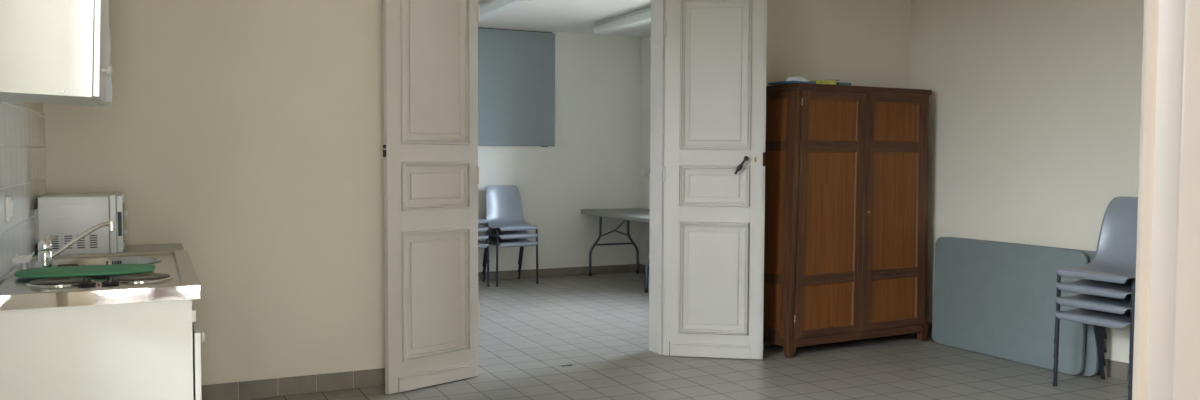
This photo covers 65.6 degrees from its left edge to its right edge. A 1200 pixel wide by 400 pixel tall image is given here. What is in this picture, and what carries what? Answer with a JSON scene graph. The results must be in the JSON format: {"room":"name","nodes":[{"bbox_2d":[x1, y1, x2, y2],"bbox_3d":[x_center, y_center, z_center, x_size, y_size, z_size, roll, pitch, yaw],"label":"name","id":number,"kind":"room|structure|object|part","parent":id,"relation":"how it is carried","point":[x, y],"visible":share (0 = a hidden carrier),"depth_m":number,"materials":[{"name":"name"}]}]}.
{"room":"community hall","nodes":[
{"label":"community hall","id":0,"kind":"room"},
{"bbox_2d":[16,102,42,112],"bbox_3d":[-1.794,-0.279,2.343,0.250,2.950,5.200,-1,3,-26],"label":"wall","id":1,"kind":"structure","parent":0,"point":[38,107],"depth_m":4.23,"materials":[{"name":"beige paint"}]},
{"bbox_2d":[0,101,45,277],"bbox_3d":[-2.135,-0.037,3.354,0.008,0.652,2.695,-1,3,-26],"label":"backsplash","id":2,"kind":"structure","parent":1,"relation":"attached to","point":[22,128],"depth_m":3.64,"materials":[{"name":"white tile"}]},
{"bbox_2d":[5,196,12,221],"bbox_3d":[-2.091,0.032,3.295,0.018,0.090,0.070,-1,3,-26],"label":"wall switch","id":3,"kind":"object","parent":2,"relation":"attached to","point":[8,202],"visible":1,"depth_m":3.27,"materials":[{"name":"white plastic"}]},
{"bbox_2d":[0,0,111,105],"bbox_3d":[-1.782,-0.686,3.011,0.365,0.730,0.594,-1,3,-26],"label":"upper cabinet","id":4,"kind":"object","parent":1,"relation":"attached to","point":[52,51],"visible":1,"depth_m":2.78,"materials":[{"name":"white laminate"}]},
{"bbox_3d":[-1.645,-0.685,3.080,0.016,0.717,0.590,1,2,-26],"label":"door","id":5,"kind":"part","parent":4,"relation":"part of","materials":[{"name":"white laminate"}]},
{"bbox_3d":[-1.549,-0.407,2.923,0.031,0.034,0.034,1,2,-26],"label":"knob","id":6,"kind":"part","parent":4,"relation":"part of","materials":[{"name":"white plastic"}]},
{"bbox_2d":[105,20,111,101],"bbox_3d":[-1.725,-0.491,3.256,0.009,0.307,0.212,-1,3,-22],"label":"paper sheet","id":7,"kind":"object","parent":4,"relation":"attached to","point":[108,83],"visible":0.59,"depth_m":3.30,"materials":[{"name":"white paper"}]},
{"bbox_2d":[42,0,910,399],"bbox_3d":[-0.249,-0.433,5.862,5.598,2.950,0.205,-1,3,-26],"label":"wall","id":8,"kind":"structure","parent":0,"point":[246,135],"depth_m":5.03,"materials":[{"name":"beige paint"}]},
{"bbox_2d":[201,368,384,399],"bbox_3d":[-1.744,1.022,5.087,2.181,0.100,0.010,-1,3,-26],"label":"baseboard","id":9,"kind":"structure","parent":8,"relation":"attached to","point":[265,388],"depth_m":5.11,"materials":[{"name":"beige tile"}]},
{"bbox_2d":[383,0,479,393],"bbox_3d":[-0.946,-0.168,5.290,0.055,2.460,0.643,3,4,44],"label":"door","id":10,"kind":"structure","parent":8,"relation":"in","point":[432,171],"depth_m":5.27,"materials":[{"name":"beige paint"}]},
{"bbox_3d":[-0.933,-0.796,5.268,0.049,0.963,0.469,3,4,44],"label":"panel","id":11,"kind":"part","parent":10,"relation":"part of","materials":[{"name":"beige paint"}]},
{"bbox_3d":[-0.935,-0.081,5.302,0.049,0.270,0.463,3,4,44],"label":"panel","id":12,"kind":"part","parent":10,"relation":"part of","materials":[{"name":"beige paint"}]},
{"bbox_3d":[-0.938,0.530,5.329,0.049,0.725,0.465,3,4,44],"label":"panel","id":13,"kind":"part","parent":10,"relation":"part of","materials":[{"name":"beige paint"}]},
{"bbox_2d":[649,0,665,354],"bbox_3d":[-0.184,-0.242,5.942,1.410,2.560,0.177,-1,3,-26],"label":"door frame","id":14,"kind":"structure","parent":8,"relation":"attached to","point":[657,96],"depth_m":6.20,"materials":[{"name":"beige paint"}]},
{"bbox_2d":[662,0,766,359],"bbox_3d":[0.736,-0.195,6.028,0.658,2.460,0.107,1,3,10],"label":"door","id":15,"kind":"structure","parent":8,"relation":"in","point":[716,50],"depth_m":6.05,"materials":[{"name":"beige paint"}]},
{"bbox_3d":[0.741,0.510,6.082,0.452,0.734,0.049,1,3,10],"label":"panel","id":16,"kind":"part","parent":15,"relation":"part of","materials":[{"name":"beige paint"}]},
{"bbox_3d":[0.745,-0.090,6.054,0.451,0.268,0.049,1,3,10],"label":"panel","id":17,"kind":"part","parent":15,"relation":"part of","materials":[{"name":"beige paint"}]},
{"bbox_3d":[0.749,-0.814,6.021,0.457,0.982,0.049,1,3,10],"label":"panel","id":18,"kind":"part","parent":15,"relation":"part of","materials":[{"name":"beige paint"}]},
{"bbox_3d":[0.908,-0.222,5.977,0.091,0.121,0.071,1,3,10],"label":"handle","id":19,"kind":"part","parent":15,"relation":"part of","materials":[{"name":"black metal"}]},
{"bbox_2d":[669,341,775,355],"bbox_3d":[1.383,0.966,6.599,2.059,0.100,0.010,-1,3,-26],"label":"baseboard","id":20,"kind":"structure","parent":8,"relation":"attached to","point":[765,343],"depth_m":6.49,"materials":[{"name":"beige tile"}]},
{"bbox_2d":[478,26,640,277],"bbox_3d":[-2.116,-0.620,9.483,5.665,2.978,0.150,-1,3,-26],"label":"wall","id":21,"kind":"structure","parent":0,"point":[594,162],"depth_m":10.33,"materials":[{"name":"paint"}]},
{"bbox_2d":[478,27,554,146],"bbox_3d":[-1.083,-1.190,9.855,1.307,1.245,0.032,-1,3,-26],"label":"bulletin board","id":22,"kind":"object","parent":21,"relation":"attached to","point":[516,68],"visible":0.68,"depth_m":9.93,"materials":[{"name":"grey fabric"}]},
{"bbox_2d":[478,264,639,280],"bbox_3d":[-2.087,0.825,9.477,5.661,0.092,0.010,-1,3,-26],"label":"baseboard","id":23,"kind":"structure","parent":21,"relation":"attached to","point":[569,271],"depth_m":10.27,"materials":[{"name":"beige tile"}]},
{"bbox_2d":[478,0,650,36],"bbox_3d":[-1.217,-1.800,7.694,6.065,0.150,4.050,-1,3,-26],"label":"ceiling","id":24,"kind":"structure","parent":0,"point":[571,16],"depth_m":9.04,"materials":[{"name":"white paint"}]},
{"bbox_2d":[479,0,531,21],"bbox_3d":[-0.949,-1.694,8.207,0.176,0.108,1.558,-1,3,-26],"label":"strip light","id":25,"kind":"object","parent":24,"relation":"attached to","point":[490,8],"visible":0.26,"depth_m":7.98,"materials":[{"name":"white plastic"}]},
{"bbox_2d":[591,7,650,34],"bbox_3d":[0.329,-1.717,8.825,0.176,0.108,1.558,-1,3,-26],"label":"strip light","id":26,"kind":"object","parent":24,"relation":"attached to","point":[642,16],"visible":0.56,"depth_m":8.91,"materials":[{"name":"white plastic"}]},
{"bbox_2d":[640,35,650,264],"bbox_3d":[1.395,-0.585,9.017,0.250,2.978,4.050,-1,3,-26],"label":"wall","id":27,"kind":"structure","parent":0,"point":[645,41],"depth_m":10.55,"materials":[{"name":"paint"}]},
{"bbox_2d":[640,264,648,273],"bbox_3d":[1.305,0.862,8.959,0.010,0.092,3.896,-1,3,-26],"label":"baseboard","id":28,"kind":"structure","parent":27,"relation":"attached to","point":[642,266],"depth_m":10.63,"materials":[{"name":"beige tile"}]},
{"bbox_2d":[639,169,649,176],"bbox_3d":[0.605,-0.292,10.280,0.081,0.092,0.705,-1,3,-26],"label":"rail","id":29,"kind":"object","parent":27,"relation":"attached to","point":[644,174],"visible":0.44,"depth_m":10.48,"materials":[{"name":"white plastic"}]},
{"bbox_2d":[646,239,649,247],"bbox_3d":[0.542,0.493,10.518,0.012,0.090,0.084,-1,3,-26],"label":"wall socket","id":30,"kind":"object","parent":27,"relation":"attached to","point":[647,241],"visible":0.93,"depth_m":10.51,"materials":[{"name":"white plastic"}]},
{"bbox_2d":[250,272,1128,399],"bbox_3d":[-0.114,1.201,3.728,8.200,0.120,12.500,-1,3,-26],"label":"floor","id":31,"kind":"structure","parent":0,"point":[597,325],"depth_m":5.83,"materials":[{"name":"beige tile"}]},
{"bbox_2d":[0,299,204,399],"bbox_3d":[-1.806,0.722,3.412,0.617,0.853,1.178,-1,3,-26],"label":"base cabinet","id":32,"kind":"object","parent":31,"relation":"on","point":[140,350],"visible":0.62,"depth_m":2.88,"materials":[{"name":"white laminate"}]},
{"bbox_2d":[0,250,200,309],"bbox_3d":[-1.807,0.316,3.390,0.599,0.173,1.207,-1,3,-26],"label":"countertop","id":33,"kind":"structure","parent":32,"relation":"on","point":[174,276],"depth_m":2.99,"materials":[{"name":"silver metal"}]},
{"bbox_2d":[11,252,34,269],"bbox_3d":[-2.136,0.227,3.448,0.059,0.055,0.162,-1,3,-26],"label":"rack","id":34,"kind":"object","parent":33,"relation":"on","point":[24,259],"visible":0.98,"depth_m":3.40,"materials":[{"name":"white plastic"}]},
{"bbox_2d":[11,254,32,262],"bbox_3d":[-2.139,0.217,3.445,0.052,0.018,0.160,-1,3,-26],"label":"sponge","id":35,"kind":"object","parent":34,"relation":"on","point":[26,258],"depth_m":3.41,"materials":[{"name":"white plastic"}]},
{"bbox_2d":[57,263,78,266],"bbox_3d":[-1.939,0.245,3.393,0.064,0.022,0.040,-2,4,-43],"label":"sponge","id":36,"kind":"object","parent":33,"relation":"on","point":[74,264],"visible":0.39,"depth_m":3.39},
{"bbox_2d":[38,221,114,267],"bbox_3d":[-1.954,0.169,3.462,0.074,0.170,0.270,2,3,37],"label":"mixer tap","id":37,"kind":"object","parent":33,"relation":"on","point":[45,255],"visible":0.95,"depth_m":3.38,"materials":[{"name":"silver metal"}]},
{"bbox_2d":[38,251,52,267],"bbox_3d":[-2.011,0.222,3.374,0.056,0.072,0.056,-1,3,-26],"label":"tap","id":38,"kind":"object","parent":37,"relation":"on","point":[44,257],"depth_m":3.36,"materials":[{"name":"silver metal"}]},
{"bbox_3d":[-2.017,0.156,3.388,0.046,0.053,0.082,-1,3,-19],"label":"lever","id":39,"kind":"part","parent":37,"relation":"part of","materials":[{"name":"silver metal"}]},
{"bbox_3d":[-1.925,0.147,3.466,0.023,0.127,0.230,2,3,40],"label":"spout","id":40,"kind":"part","parent":37,"relation":"part of","materials":[{"name":"silver metal"}]},
{"bbox_2d":[14,264,154,277],"bbox_3d":[-1.805,0.248,3.278,0.432,0.008,0.265,-1,3,-26],"label":"chopping board","id":41,"kind":"object","parent":33,"relation":"on","point":[112,269],"visible":1,"depth_m":3.24,"materials":[{"name":"green plastic"}]},
{"bbox_3d":[-1.653,0.262,2.999,0.052,0.028,0.052,-1,3,-26],"label":"control knob","id":42,"kind":"part","parent":33,"relation":"part of","materials":[{"name":"black plastic"}]},
{"bbox_3d":[-1.934,0.316,3.666,0.378,0.147,0.378,-1,3,-26],"label":"sink bowl","id":43,"kind":"part","parent":33,"relation":"part of","materials":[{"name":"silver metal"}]},
{"bbox_3d":[-1.593,0.261,3.028,0.052,0.028,0.052,-1,3,-26],"label":"control knob","id":44,"kind":"part","parent":33,"relation":"part of","materials":[{"name":"black plastic"}]},
{"bbox_3d":[-1.311,0.373,3.002,0.016,0.040,0.016,-1,3,-26],"label":"hinge plate","id":45,"kind":"part","parent":32,"relation":"part of","materials":[{"name":"white plastic"}]},
{"bbox_3d":[-1.423,0.723,3.271,0.018,0.617,0.585,-1,3,-26],"label":"door","id":46,"kind":"part","parent":32,"relation":"part of","materials":[{"name":"white laminate"}]},
{"bbox_3d":[-1.307,0.451,3.058,0.018,0.034,0.034,-1,3,-26],"label":"knob","id":47,"kind":"part","parent":32,"relation":"part of","materials":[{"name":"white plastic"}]},
{"bbox_2d":[64,243,183,254],"bbox_3d":[-2.260,0.676,4.343,0.601,0.856,0.861,-1,3,-26],"label":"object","id":48,"kind":"object","parent":31,"relation":"on","point":[178,246],"visible":0.15,"depth_m":4.61,"materials":[{"name":"white laminate"}]},
{"bbox_2d":[34,192,127,254],"bbox_3d":[-2.408,0.109,4.337,0.362,0.275,0.454,-1,3,-26],"label":"microwave oven","id":49,"kind":"object","parent":48,"relation":"on","point":[65,216],"visible":0.82,"depth_m":4.14,"materials":[{"name":"grey metal"}]},
{"bbox_3d":[-2.291,0.100,4.395,0.026,0.261,0.452,-1,3,-26],"label":"frame","id":50,"kind":"part","parent":49,"relation":"part of","materials":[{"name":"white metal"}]},
{"bbox_3d":[-2.243,0.101,4.357,0.024,0.256,0.339,-1,3,-26],"label":"door","id":51,"kind":"part","parent":49,"relation":"part of","materials":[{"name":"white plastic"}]},
{"bbox_3d":[-2.336,0.091,4.562,0.035,0.256,0.107,-1,3,-26],"label":"control panel","id":52,"kind":"part","parent":49,"relation":"part of","materials":[{"name":"grey plastic"}]},
{"bbox_2d":[478,240,489,286],"bbox_3d":[-1.417,0.452,9.450,0.476,0.852,0.458,-1,3,-29],"label":"chair","id":53,"kind":"object","parent":31,"relation":"on","point":[480,244],"visible":0.12,"depth_m":9.38,"materials":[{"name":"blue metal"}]},
{"bbox_2d":[478,232,489,278],"bbox_3d":[-1.417,0.369,9.447,0.476,0.852,0.458,-1,3,-29],"label":"chair","id":54,"kind":"object","parent":53,"relation":"on","point":[480,236],"visible":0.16,"depth_m":9.34,"materials":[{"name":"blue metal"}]},
{"bbox_2d":[478,224,488,270],"bbox_3d":[-1.416,0.287,9.443,0.476,0.852,0.458,-1,3,-29],"label":"chair","id":55,"kind":"object","parent":54,"relation":"on","point":[480,228],"visible":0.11,"depth_m":9.34,"materials":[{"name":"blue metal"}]},
{"bbox_2d":[478,216,488,262],"bbox_3d":[-1.416,0.204,9.439,0.476,0.852,0.458,-1,3,-29],"label":"chair","id":56,"kind":"object","parent":55,"relation":"on","point":[480,220],"visible":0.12,"depth_m":9.38,"materials":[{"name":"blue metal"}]},
{"bbox_3d":[-1.158,0.407,9.425,0.026,0.421,0.113,-2,3,-39],"label":"leg","id":57,"kind":"part","parent":56,"relation":"part of","materials":[{"name":"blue metal"}]},
{"bbox_3d":[-1.159,0.654,9.436,0.026,0.421,0.113,-2,3,-39],"label":"leg","id":58,"kind":"part","parent":53,"relation":"part of","materials":[{"name":"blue metal"}]},
{"bbox_2d":[482,232,538,286],"bbox_3d":[-0.938,0.443,9.682,0.476,0.852,0.458,-1,3,-30],"label":"chair","id":59,"kind":"object","parent":31,"relation":"on","point":[522,242],"visible":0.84,"depth_m":9.64,"materials":[{"name":"blue metal"}]},
{"bbox_3d":[-1.150,0.646,9.648,0.027,0.423,0.315,-1,3,-30],"label":"leg","id":60,"kind":"part","parent":59,"relation":"part of","materials":[{"name":"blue metal"}]},
{"bbox_2d":[482,224,538,278],"bbox_3d":[-0.938,0.360,9.678,0.476,0.852,0.458,-1,3,-30],"label":"chair","id":61,"kind":"object","parent":59,"relation":"on","point":[521,234],"visible":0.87,"depth_m":9.58,"materials":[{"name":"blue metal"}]},
{"bbox_3d":[-1.150,0.563,9.644,0.027,0.423,0.315,-1,3,-30],"label":"leg","id":62,"kind":"part","parent":61,"relation":"part of","materials":[{"name":"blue metal"}]},
{"bbox_2d":[482,185,538,270],"bbox_3d":[-0.937,0.278,9.675,0.476,0.852,0.458,-1,3,-30],"label":"chair","id":63,"kind":"object","parent":61,"relation":"on","point":[504,212],"visible":0.92,"depth_m":9.79,"materials":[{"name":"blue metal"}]},
{"bbox_3d":[-1.052,0.488,9.451,0.026,0.421,0.113,-1,3,-19],"label":"leg","id":64,"kind":"part","parent":63,"relation":"part of","materials":[{"name":"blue metal"}]},
{"bbox_3d":[-0.679,0.480,9.665,0.026,0.421,0.113,-2,3,-40],"label":"leg","id":65,"kind":"part","parent":63,"relation":"part of","materials":[{"name":"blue metal"}]},
{"bbox_3d":[-0.794,0.638,9.851,0.027,0.423,0.315,-1,3,-30],"label":"leg","id":66,"kind":"part","parent":59,"relation":"part of","materials":[{"name":"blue metal"}]},
{"bbox_3d":[-0.680,0.645,9.672,0.026,0.421,0.113,-2,3,-40],"label":"leg","id":67,"kind":"part","parent":59,"relation":"part of","materials":[{"name":"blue metal"}]},
{"bbox_2d":[581,208,649,292],"bbox_3d":[0.480,0.504,9.685,0.755,0.735,1.800,-1,3,-24],"label":"folding table","id":68,"kind":"object","parent":31,"relation":"on","point":[629,214],"visible":0.59,"depth_m":10.12,"materials":[{"name":"grey plastic"}]},
{"bbox_3d":[-0.049,0.488,10.303,0.154,0.665,0.029,-1,3,-24],"label":"leg","id":69,"kind":"part","parent":68,"relation":"part of","materials":[{"name":"grey metal"}]},
{"bbox_3d":[0.370,0.481,10.491,0.154,0.665,0.029,-1,3,-24],"label":"leg","id":70,"kind":"part","parent":68,"relation":"part of","materials":[{"name":"grey metal"}]},
{"bbox_3d":[0.509,0.547,9.064,0.154,0.665,0.029,-1,3,-24],"label":"leg","id":71,"kind":"part","parent":68,"relation":"part of","materials":[{"name":"grey metal"}]},
{"bbox_2d":[763,83,931,357],"bbox_3d":[1.715,0.120,6.522,1.288,1.800,0.382,-1,3,-28],"label":"wardrobe","id":72,"kind":"object","parent":31,"relation":"on","point":[846,226],"visible":0.91,"depth_m":6.31,"materials":[{"name":"brown wood"}]},
{"bbox_3d":[1.113,0.084,6.380,0.082,1.650,0.045,-1,3,-28],"label":"corner post","id":73,"kind":"part","parent":72,"relation":"part of","materials":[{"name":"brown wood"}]},
{"bbox_3d":[1.171,0.094,6.264,0.050,1.550,0.225,-1,3,-28],"label":"panel","id":74,"kind":"part","parent":72,"relation":"part of","materials":[{"name":"brown wood"}]},
{"bbox_3d":[1.179,0.090,6.245,0.065,1.650,0.265,-1,3,-28],"label":"frame","id":75,"kind":"part","parent":72,"relation":"part of","materials":[{"name":"brown wood"}]},
{"bbox_3d":[1.251,0.975,6.132,0.069,0.124,0.060,-1,3,-28],"label":"leg","id":76,"kind":"part","parent":72,"relation":"part of","materials":[{"name":"brown wood"}]},
{"bbox_2d":[768,81,815,84],"bbox_3d":[1.277,-0.774,6.176,0.220,0.012,0.240,-1,3,-32],"label":"folder","id":77,"kind":"object","parent":72,"relation":"on","point":[783,82],"visible":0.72,"depth_m":6.10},
{"bbox_2d":[786,76,809,81],"bbox_3d":[1.301,-0.793,6.137,0.124,0.030,0.100,-1,3,-33],"label":"paper stack","id":78,"kind":"object","parent":77,"relation":"on","point":[796,78],"visible":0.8,"depth_m":6.09,"materials":[{"name":"white paper"}]},
{"bbox_3d":[1.262,0.097,6.106,0.082,1.650,0.058,-1,3,-28],"label":"corner post","id":79,"kind":"part","parent":72,"relation":"part of","materials":[{"name":"brown wood"}]},
{"bbox_2d":[810,80,835,84],"bbox_3d":[1.452,-0.784,6.260,0.160,0.026,0.230,-1,3,-23],"label":"magazine","id":80,"kind":"object","parent":72,"relation":"on","point":[816,81],"visible":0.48,"depth_m":6.15,"materials":[{"name":"yellow paper"}]},
{"bbox_3d":[1.527,0.883,6.266,0.455,0.048,0.020,-1,3,-28],"label":"rail","id":81,"kind":"part","parent":72,"relation":"part of","materials":[{"name":"brown wood"}]},
{"bbox_3d":[1.534,0.526,6.252,0.450,0.068,0.020,-1,3,-29],"label":"rail","id":82,"kind":"part","parent":72,"relation":"part of","materials":[{"name":"brown wood"}]},
{"bbox_3d":[1.543,0.090,6.236,0.609,1.636,0.022,-1,3,-28],"label":"door","id":83,"kind":"part","parent":72,"relation":"part of","materials":[{"name":"brown wood"}]},
{"bbox_3d":[1.539,0.095,6.230,0.466,1.531,0.008,-1,3,-28],"label":"door panel","id":84,"kind":"part","parent":72,"relation":"part of","materials":[{"name":"brown wood"}]},
{"bbox_3d":[1.550,-0.360,6.219,0.437,0.070,0.020,-1,3,-28],"label":"rail","id":85,"kind":"part","parent":72,"relation":"part of","materials":[{"name":"brown wood"}]},
{"bbox_3d":[1.556,-0.699,6.206,0.432,0.057,0.020,-1,3,-28],"label":"rail","id":86,"kind":"part","parent":72,"relation":"part of","materials":[{"name":"brown wood"}]},
{"bbox_3d":[1.715,0.924,6.552,1.281,0.054,0.349,-1,3,-28],"label":"rail","id":87,"kind":"part","parent":72,"relation":"part of","materials":[{"name":"brown wood"}]},
{"bbox_2d":[836,82,850,84],"bbox_3d":[1.592,-0.783,6.339,0.110,0.018,0.220,-1,3,-29],"label":"leaflet","id":88,"kind":"object","parent":72,"relation":"on","point":[837,83],"visible":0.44,"depth_m":6.23,"materials":[{"name":"blue paper"}]},
{"bbox_3d":[2.062,0.872,6.556,0.451,0.048,0.020,-1,3,-28],"label":"rail","id":89,"kind":"part","parent":72,"relation":"part of","materials":[{"name":"brown wood"}]},
{"bbox_3d":[2.063,0.515,6.539,0.446,0.068,0.020,-1,3,-28],"label":"rail","id":90,"kind":"part","parent":72,"relation":"part of","materials":[{"name":"brown wood"}]},
{"bbox_3d":[2.067,0.084,6.517,0.448,1.531,0.008,-1,3,-29],"label":"door panel","id":91,"kind":"part","parent":72,"relation":"part of","materials":[{"name":"brown wood"}]},
{"bbox_3d":[2.063,0.079,6.519,0.587,1.636,0.022,-1,3,-29],"label":"door","id":92,"kind":"part","parent":72,"relation":"part of","materials":[{"name":"brown wood"}]},
{"bbox_3d":[2.063,-0.370,6.497,0.432,0.070,0.020,-1,3,-28],"label":"rail","id":93,"kind":"part","parent":72,"relation":"part of","materials":[{"name":"brown wood"}]},
{"bbox_3d":[2.063,-0.709,6.481,0.427,0.057,0.020,-1,3,-28],"label":"rail","id":94,"kind":"part","parent":72,"relation":"part of","materials":[{"name":"brown wood"}]},
{"bbox_3d":[2.322,0.952,6.714,0.068,0.124,0.060,-1,3,-28],"label":"leg","id":95,"kind":"part","parent":72,"relation":"part of","materials":[{"name":"brown wood"}]},
{"bbox_3d":[2.319,0.075,6.680,0.061,1.650,0.058,-1,3,-28],"label":"corner post","id":96,"kind":"part","parent":72,"relation":"part of","materials":[{"name":"brown wood"}]},
{"bbox_2d":[932,237,1088,374],"bbox_3d":[2.660,0.662,6.121,0.048,0.757,1.190,1,2,-26],"label":"folding table","id":97,"kind":"object","parent":31,"relation":"on","point":[996,299],"visible":0.97,"depth_m":6.08,"materials":[{"name":"blue laminate"}]},
{"bbox_2d":[951,237,1098,376],"bbox_3d":[2.721,0.662,6.115,0.048,0.757,1.240,1,2,-26],"label":"folding table","id":98,"kind":"object","parent":31,"relation":"on","point":[1091,363],"visible":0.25,"depth_m":5.60,"materials":[{"name":"blue laminate"}]},
{"bbox_2d":[1053,308,1131,399],"bbox_3d":[2.908,0.660,5.254,0.458,0.852,0.476,-1,3,-27],"label":"chair","id":99,"kind":"object","parent":31,"relation":"on","point":[1095,318],"visible":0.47,"depth_m":5.24,"materials":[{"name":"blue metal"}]},
{"bbox_3d":[2.679,0.854,5.387,0.113,0.421,0.026,-1,3,-17],"label":"leg","id":100,"kind":"part","parent":99,"relation":"part of","materials":[{"name":"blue metal"}]},
{"bbox_3d":[2.872,0.852,5.476,0.315,0.423,0.027,-1,3,-27],"label":"leg","id":101,"kind":"part","parent":99,"relation":"part of","materials":[{"name":"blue metal"}]},
{"bbox_2d":[1053,294,1132,389],"bbox_3d":[2.908,0.578,5.250,0.458,0.852,0.476,-1,3,-27],"label":"chair","id":102,"kind":"object","parent":99,"relation":"on","point":[1086,301],"visible":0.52,"depth_m":5.20,"materials":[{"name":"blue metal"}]},
{"bbox_3d":[2.679,0.771,5.384,0.113,0.421,0.026,-1,3,-17],"label":"leg","id":103,"kind":"part","parent":102,"relation":"part of","materials":[{"name":"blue metal"}]},
{"bbox_3d":[2.873,0.770,5.472,0.315,0.423,0.027,-1,3,-27],"label":"leg","id":104,"kind":"part","parent":102,"relation":"part of","materials":[{"name":"black metal"}]},
{"bbox_2d":[1053,279,1132,373],"bbox_3d":[2.908,0.495,5.247,0.458,0.852,0.476,-1,3,-27],"label":"chair","id":105,"kind":"object","parent":102,"relation":"on","point":[1085,286],"visible":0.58,"depth_m":5.19,"materials":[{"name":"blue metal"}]},
{"bbox_3d":[2.679,0.689,5.380,0.113,0.421,0.026,-1,3,-17],"label":"leg","id":106,"kind":"part","parent":105,"relation":"part of","materials":[{"name":"black metal"}]},
{"bbox_3d":[2.873,0.687,5.468,0.315,0.423,0.027,-1,3,-27],"label":"leg","id":107,"kind":"part","parent":105,"relation":"part of","materials":[{"name":"black metal"}]},
{"bbox_2d":[1054,196,1137,358],"bbox_3d":[2.908,0.413,5.243,0.458,0.852,0.476,-1,3,-27],"label":"chair","id":108,"kind":"object","parent":105,"relation":"on","point":[1114,261],"visible":0.65,"depth_m":5.36,"materials":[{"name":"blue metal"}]},
{"bbox_3d":[2.680,0.607,5.376,0.113,0.421,0.026,-1,3,-17],"label":"leg","id":109,"kind":"part","parent":108,"relation":"part of","materials":[{"name":"black metal"}]},
{"bbox_3d":[2.877,0.625,4.995,0.113,0.421,0.026,-2,3,-38],"label":"leg","id":110,"kind":"part","parent":108,"relation":"part of","materials":[{"name":"black metal"}]},
{"bbox_3d":[2.877,0.707,4.998,0.113,0.421,0.026,-2,3,-38],"label":"leg","id":111,"kind":"part","parent":105,"relation":"part of","materials":[{"name":"black metal"}]},
{"bbox_3d":[2.876,0.790,5.002,0.113,0.421,0.026,-2,3,-38],"label":"leg","id":112,"kind":"part","parent":102,"relation":"part of","materials":[{"name":"black metal"}]},
{"bbox_3d":[2.876,0.872,5.006,0.113,0.421,0.026,-2,3,-38],"label":"leg","id":113,"kind":"part","parent":99,"relation":"part of","materials":[{"name":"blue metal"}]},
{"bbox_2d":[909,0,1143,363],"bbox_3d":[3.529,-0.375,4.917,0.200,2.950,5.211,-1,3,-28],"label":"wall","id":114,"kind":"structure","parent":0,"point":[1035,105],"depth_m":6.07,"materials":[{"name":"beige paint"}]},
{"bbox_2d":[911,323,1128,380],"bbox_3d":[3.408,1.046,4.976,0.010,0.105,4.700,-1,3,-28],"label":"baseboard","id":115,"kind":"structure","parent":114,"relation":"attached to","point":[1113,369],"depth_m":5.58,"materials":[{"name":"beige tile"}]},
{"bbox_3d":[1.991,-0.223,1.452,5.785,2.950,0.295,-1,3,-26],"label":"wall","id":116,"kind":"structure","parent":0,"visible":0},
{"bbox_2d":[1132,0,1199,399],"bbox_3d":[0.651,0.025,0.821,0.104,2.500,0.307,-1,3,-26],"label":"door frame","id":117,"kind":"structure","parent":116,"relation":"attached to","point":[1166,351],"depth_m":0.91,"materials":[{"name":"beige paint"}]}
]}

